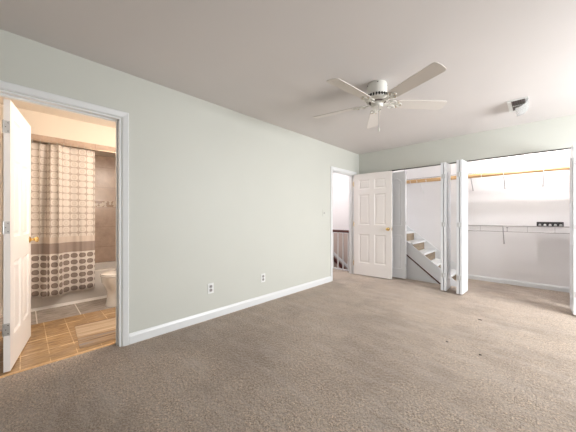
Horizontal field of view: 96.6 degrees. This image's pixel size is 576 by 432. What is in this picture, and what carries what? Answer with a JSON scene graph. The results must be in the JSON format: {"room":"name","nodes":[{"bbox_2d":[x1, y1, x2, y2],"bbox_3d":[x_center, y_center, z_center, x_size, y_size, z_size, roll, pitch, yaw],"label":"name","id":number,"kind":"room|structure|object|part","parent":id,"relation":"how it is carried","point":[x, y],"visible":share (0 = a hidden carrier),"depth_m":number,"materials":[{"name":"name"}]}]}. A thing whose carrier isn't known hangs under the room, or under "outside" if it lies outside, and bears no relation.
{"room":"bedroom","nodes":[
{"label":"bedroom","id":0,"kind":"room"},
{"bbox_2d":[0,104,2,316],"bbox_3d":[-3.601,-0.072,3.204,0.770,2.450,0.080,0,0,44],"label":"wall","id":1,"kind":"structure","parent":0,"point":[1,106],"depth_m":2.96,"materials":[{"name":"beige paint"}]},
{"bbox_2d":[16,107,115,157],"bbox_3d":[-3.022,-1.157,3.792,0.780,0.280,1.570,0,0,44],"label":"wall","id":2,"kind":"structure","parent":0,"point":[43,124],"depth_m":3.39,"materials":[{"name":"beige paint"}]},
{"bbox_2d":[31,134,115,153],"bbox_3d":[-2.760,-0.975,3.537,0.032,0.085,1.570,0,0,44],"label":"trim","id":3,"kind":"structure","parent":2,"relation":"attached to","point":[34,136],"depth_m":3.41,"materials":[{"name":"beige wood"}]},
{"bbox_2d":[95,155,115,262],"bbox_3d":[-3.055,-0.072,3.838,0.870,2.450,1.750,0,0,44],"label":"tub surround","id":4,"kind":"object","parent":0,"point":[105,167],"depth_m":4.31,"materials":[{"name":"brown tile"}]},
{"bbox_2d":[0,29,358,345],"bbox_3d":[-0.739,-0.072,3.136,0.120,2.450,6.470,0,0,44],"label":"wall","id":5,"kind":"structure","parent":0,"point":[221,196],"depth_m":2.82,"materials":[{"name":"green paint"}]},
{"bbox_2d":[2,98,38,372],"bbox_3d":[-2.273,0.136,2.166,0.167,2.005,0.721,0,0,-36],"label":"door","id":6,"kind":"structure","parent":5,"relation":"in","point":[16,224],"depth_m":2.05,"materials":[{"name":"white paint"}]},
{"bbox_3d":[-2.405,0.213,2.433,0.066,0.062,0.062,0,0,-36],"label":"knob","id":7,"kind":"part","parent":6,"relation":"part of","materials":[{"name":"gold metal"}]},
{"bbox_2d":[0,342,114,377],"bbox_3d":[-1.829,1.150,2.093,0.034,0.006,0.700,0,0,44],"label":"trim","id":8,"kind":"structure","parent":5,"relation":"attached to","point":[82,352],"depth_m":2.04,"materials":[{"name":"brown wood"}]},
{"bbox_2d":[0,80,128,346],"bbox_3d":[-1.785,0.107,2.059,0.158,2.091,0.854,0,0,44],"label":"trim","id":9,"kind":"structure","parent":5,"relation":"attached to","point":[4,85],"depth_m":2.28,"materials":[{"name":"white paint"}]},
{"bbox_2d":[208,283,213,293],"bbox_3d":[-0.874,0.808,2.905,0.008,0.116,0.072,0,0,44],"label":"wall outlet","id":10,"kind":"object","parent":5,"relation":"attached to","point":[210,285],"visible":1,"depth_m":2.90,"materials":[{"name":"white plastic"}]},
{"bbox_2d":[129,276,330,344],"bbox_3d":[-0.337,1.105,3.454,0.014,0.095,3.163,0,0,44],"label":"baseboard","id":11,"kind":"structure","parent":5,"relation":"attached to","point":[141,335],"depth_m":2.93,"materials":[{"name":"white paint"}]},
{"bbox_2d":[261,273,264,282],"bbox_3d":[-0.334,0.821,3.461,0.008,0.116,0.072,0,0,44],"label":"wall outlet","id":12,"kind":"object","parent":5,"relation":"attached to","point":[263,274],"visible":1,"depth_m":3.46,"materials":[{"name":"white plastic"}]},
{"bbox_2d":[331,166,356,280],"bbox_3d":[1.030,0.121,4.958,0.158,2.063,0.896,0,0,44],"label":"trim","id":13,"kind":"structure","parent":5,"relation":"attached to","point":[333,169],"depth_m":5.07,"materials":[{"name":"white paint"}]},
{"bbox_2d":[353,171,391,278],"bbox_3d":[1.618,0.145,4.934,0.753,1.985,0.167,0,0,40],"label":"door","id":14,"kind":"structure","parent":5,"relation":"in","point":[372,223],"depth_m":4.90,"materials":[{"name":"white paint"}]},
{"bbox_2d":[0,269,575,431],"bbox_3d":[0.386,1.178,2.622,7.500,0.050,7.300,0,0,44],"label":"floor","id":15,"kind":"structure","parent":0,"point":[349,352],"depth_m":1.97,"materials":[{"name":"beige carpet"}]},
{"bbox_2d":[31,261,115,311],"bbox_3d":[-3.018,0.951,3.788,0.788,0.405,1.566,0,0,44],"label":"bathtub","id":16,"kind":"object","parent":15,"relation":"on","point":[99,292],"visible":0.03,"depth_m":3.48,"materials":[{"name":"white ceramic"}]},
{"bbox_2d":[75,317,115,348],"bbox_3d":[-1.741,1.149,2.743,0.800,0.006,0.630,0,0,-43],"label":"bath mat","id":17,"kind":"object","parent":15,"relation":"on","point":[96,332],"visible":0.44,"depth_m":2.54,"materials":[{"name":"beige fabric"}]},
{"bbox_2d":[100,270,115,306],"bbox_3d":[-2.138,0.774,3.519,0.490,0.758,0.714,0,0,44],"label":"toilet","id":18,"kind":"object","parent":15,"relation":"on","point":[108,279],"visible":0.28,"depth_m":3.28,"materials":[{"name":"white ceramic"}]},
{"bbox_3d":[-2.219,0.756,3.436,0.376,0.019,0.482,0,0,44],"label":"seat","id":19,"kind":"part","parent":18,"relation":"part of","materials":[{"name":"white ceramic"}]},
{"bbox_3d":[-2.218,0.733,3.436,0.372,0.024,0.480,0,0,44],"label":"lid","id":20,"kind":"part","parent":18,"relation":"part of","materials":[{"name":"white ceramic"}]},
{"bbox_2d":[333,230,348,270],"bbox_3d":[0.865,0.718,5.900,1.420,0.870,0.068,0,0,44],"label":"stair railing","id":21,"kind":"object","parent":15,"relation":"on","point":[340,231],"visible":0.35,"depth_m":5.58,"materials":[{"name":"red wood"}]},
{"bbox_3d":[0.865,0.310,5.900,1.420,0.055,0.068,0,0,44],"label":"handrail","id":22,"kind":"part","parent":21,"relation":"part of","materials":[{"name":"red wood"}]},
{"bbox_2d":[406,226,468,286],"bbox_3d":[2.686,0.643,4.901,1.215,1.028,0.821,0,0,44],"label":"staircase","id":23,"kind":"structure","parent":15,"relation":"on","point":[423,259],"depth_m":4.72,"materials":[{"name":"white paint"}]},
{"bbox_3d":[2.302,0.800,4.732,0.890,0.705,0.012,0,0,44],"label":"panel","id":24,"kind":"part","parent":23,"relation":"part of","materials":[{"name":"white paint"}]},
{"bbox_3d":[2.303,0.791,4.711,0.920,0.731,0.016,0,0,44],"label":"stringer trim","id":25,"kind":"part","parent":23,"relation":"part of","materials":[{"name":"red wood"}]},
{"bbox_2d":[0,0,575,153],"bbox_3d":[0.097,-1.327,2.325,7.500,0.060,6.470,0,0,44],"label":"ceiling","id":26,"kind":"structure","parent":0,"point":[269,61],"depth_m":2.03,"materials":[{"name":"paint"}]},
{"bbox_2d":[313,62,446,131],"bbox_3d":[0.835,-1.054,2.493,1.314,0.485,1.292,0,0,44],"label":"ceiling fan","id":27,"kind":"object","parent":26,"relation":"hanging from","point":[377,96],"visible":1,"depth_m":2.42,"materials":[{"name":"white wood"}]},
{"bbox_3d":[0.507,-1.109,2.735,0.506,0.036,0.133,0,0,32],"label":"blade","id":28,"kind":"part","parent":27,"relation":"part of","materials":[{"name":"laminate"}]},
{"bbox_3d":[0.541,-1.109,2.229,0.506,0.036,0.133,0,0,-40],"label":"blade","id":29,"kind":"part","parent":27,"relation":"part of","materials":[{"name":"laminate"}]},
{"bbox_3d":[0.977,-1.109,2.924,0.133,0.036,0.506,0,0,14],"label":"blade","id":30,"kind":"part","parent":27,"relation":"part of","materials":[{"name":"laminate"}]},
{"bbox_3d":[0.872,-1.148,2.506,0.224,0.062,0.224,0,0,44],"label":"motor","id":31,"kind":"part","parent":27,"relation":"part of","materials":[{"name":"white metal"}]},
{"bbox_3d":[1.032,-1.109,2.106,0.133,0.036,0.506,0,0,-22],"label":"blade","id":32,"kind":"part","parent":27,"relation":"part of","materials":[{"name":"laminate"}]},
{"bbox_3d":[1.302,-1.109,2.534,0.506,0.036,0.133,0,0,-4],"label":"blade","id":33,"kind":"part","parent":27,"relation":"part of","materials":[{"name":"laminate"}]},
{"bbox_2d":[507,97,528,115],"bbox_3d":[2.657,-1.250,2.960,0.178,0.094,0.400,0,0,44],"label":"ceiling vent","id":34,"kind":"object","parent":26,"relation":"in","point":[521,105],"visible":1,"depth_m":2.91,"materials":[{"name":"white plastic"}]},
{"bbox_2d":[333,149,569,286],"bbox_3d":[2.569,1.028,5.660,5.400,4.650,0.100,0,0,44],"label":"wall","id":35,"kind":"structure","parent":0,"point":[542,258],"depth_m":4.44,"materials":[{"name":"white paint"}]},
{"bbox_2d":[334,257,345,268],"bbox_3d":[1.462,1.340,6.602,1.900,1.435,0.090,0,0,44],"label":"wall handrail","id":36,"kind":"object","parent":35,"relation":"attached to","point":[335,259],"visible":0.12,"depth_m":6.68,"materials":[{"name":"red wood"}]},
{"bbox_2d":[334,252,346,266],"bbox_3d":[1.524,1.265,6.593,2.200,1.633,0.018,0,0,44],"label":"trim","id":37,"kind":"structure","parent":35,"relation":"attached to","point":[335,254],"depth_m":6.74,"materials":[{"name":"white paint"}]},
{"bbox_2d":[407,163,569,193],"bbox_3d":[3.349,-0.630,4.615,2.536,0.293,0.306,0,0,44],"label":"wire shelf","id":38,"kind":"object","parent":35,"relation":"attached to","point":[567,163],"visible":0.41,"depth_m":4.31,"materials":[{"name":"white metal"}]},
{"bbox_2d":[407,165,569,183],"bbox_3d":[3.207,-0.712,4.475,2.546,0.082,0.084,0,0,44],"label":"closet rod","id":39,"kind":"object","parent":38,"relation":"hanging from","point":[564,167],"visible":0.91,"depth_m":4.15,"materials":[{"name":"brown wood"}]},
{"bbox_2d":[468,274,569,292],"bbox_3d":[3.824,1.113,4.361,1.510,0.080,0.014,0,0,44],"label":"baseboard","id":40,"kind":"structure","parent":35,"relation":"attached to","point":[475,277],"depth_m":4.28,"materials":[{"name":"white paint"}]},
{"bbox_2d":[468,225,569,243],"bbox_3d":[3.755,0.305,4.276,1.470,0.321,0.226,0,0,44],"label":"wire shelf","id":41,"kind":"object","parent":35,"relation":"attached to","point":[503,231],"visible":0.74,"depth_m":4.23,"materials":[{"name":"white metal"}]},
{"bbox_2d":[537,222,563,226],"bbox_3d":[4.030,0.111,3.949,0.290,0.068,0.100,0,0,44],"label":"holder","id":42,"kind":"object","parent":41,"relation":"on","point":[553,224],"visible":1,"depth_m":3.92,"materials":[{"name":"black plastic"}]},
{"bbox_2d":[359,114,575,173],"bbox_3d":[3.257,-0.072,3.681,4.855,2.450,0.120,0,0,44],"label":"wall","id":43,"kind":"structure","parent":0,"point":[560,132],"depth_m":3.90,"materials":[{"name":"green paint"}]},
{"bbox_2d":[441,162,450,290],"bbox_3d":[2.494,0.131,4.055,0.090,2.005,0.313,0,0,44],"label":"bifold door","id":44,"kind":"structure","parent":43,"relation":"in","point":[445,167],"depth_m":3.96,"materials":[{"name":"white paint"}]},
{"bbox_3d":[2.512,0.123,4.044,0.048,1.680,0.193,0,0,44],"label":"moulding","id":45,"kind":"part","parent":44,"relation":"part of","materials":[{"name":"white paint"}]},
{"bbox_2d":[456,159,467,294],"bbox_3d":[2.633,0.131,3.856,0.313,2.005,0.115,0,0,-42],"label":"bifold door","id":46,"kind":"structure","parent":43,"relation":"in","point":[461,165],"depth_m":3.78,"materials":[{"name":"white paint"}]},
{"bbox_3d":[2.642,0.123,3.853,0.193,1.680,0.048,0,0,-42],"label":"moulding","id":47,"kind":"part","parent":46,"relation":"part of","materials":[{"name":"white paint"}]},
{"bbox_2d":[390,148,570,170],"bbox_3d":[2.812,-0.883,4.083,2.445,0.008,0.040,0,0,44],"label":"closet track","id":48,"kind":"object","parent":43,"relation":"attached to","point":[564,148],"visible":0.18,"depth_m":3.80,"materials":[{"name":"grey metal"}]},
{"bbox_2d":[392,171,406,278],"bbox_3d":[2.062,0.131,4.825,0.305,2.005,0.088,0,0,44],"label":"bifold door","id":49,"kind":"structure","parent":48,"relation":"hanging from","point":[399,179],"depth_m":4.77,"materials":[{"name":"white paint"}]},
{"bbox_3d":[2.047,0.123,4.812,0.193,1.680,0.048,0,0,44],"label":"moulding","id":50,"kind":"part","parent":49,"relation":"part of","materials":[{"name":"white paint"}]},
{"bbox_2d":[570,144,575,314],"bbox_3d":[3.436,0.131,3.057,0.090,2.005,0.313,0,0,42],"label":"bifold door","id":51,"kind":"structure","parent":43,"relation":"in","point":[573,148],"depth_m":2.97,"materials":[{"name":"white paint"}]},
{"bbox_3d":[3.423,0.123,3.075,0.048,1.680,0.193,0,0,42],"label":"moulding","id":52,"kind":"part","parent":51,"relation":"part of","materials":[{"name":"white paint"}]},
{"bbox_3d":[-1.886,-0.072,3.853,2.525,2.450,0.100,0,0,44],"label":"wall","id":53,"kind":"structure","parent":0,"visible":0},
{"bbox_2d":[2,133,115,153],"bbox_3d":[-2.717,-0.932,3.496,0.060,0.060,1.570,0,0,44],"label":"shower curtain rod","id":54,"kind":"object","parent":53,"relation":"attached to","point":[35,140],"visible":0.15,"depth_m":3.35,"materials":[{"name":"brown metal"}]},
{"bbox_2d":[31,138,94,297],"bbox_3d":[-2.932,0.017,3.219,0.158,1.942,0.836,0,0,44],"label":"shower curtain","id":55,"kind":"object","parent":54,"relation":"hanging from","point":[62,178],"visible":0.77,"depth_m":3.25,"materials":[{"name":"fabric"}]},
{"bbox_3d":[-2.717,-0.932,3.496,0.025,0.025,1.560,0,0,44],"label":"rod","id":56,"kind":"part","parent":54,"relation":"part of","materials":[{"name":"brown metal"}]}
]}

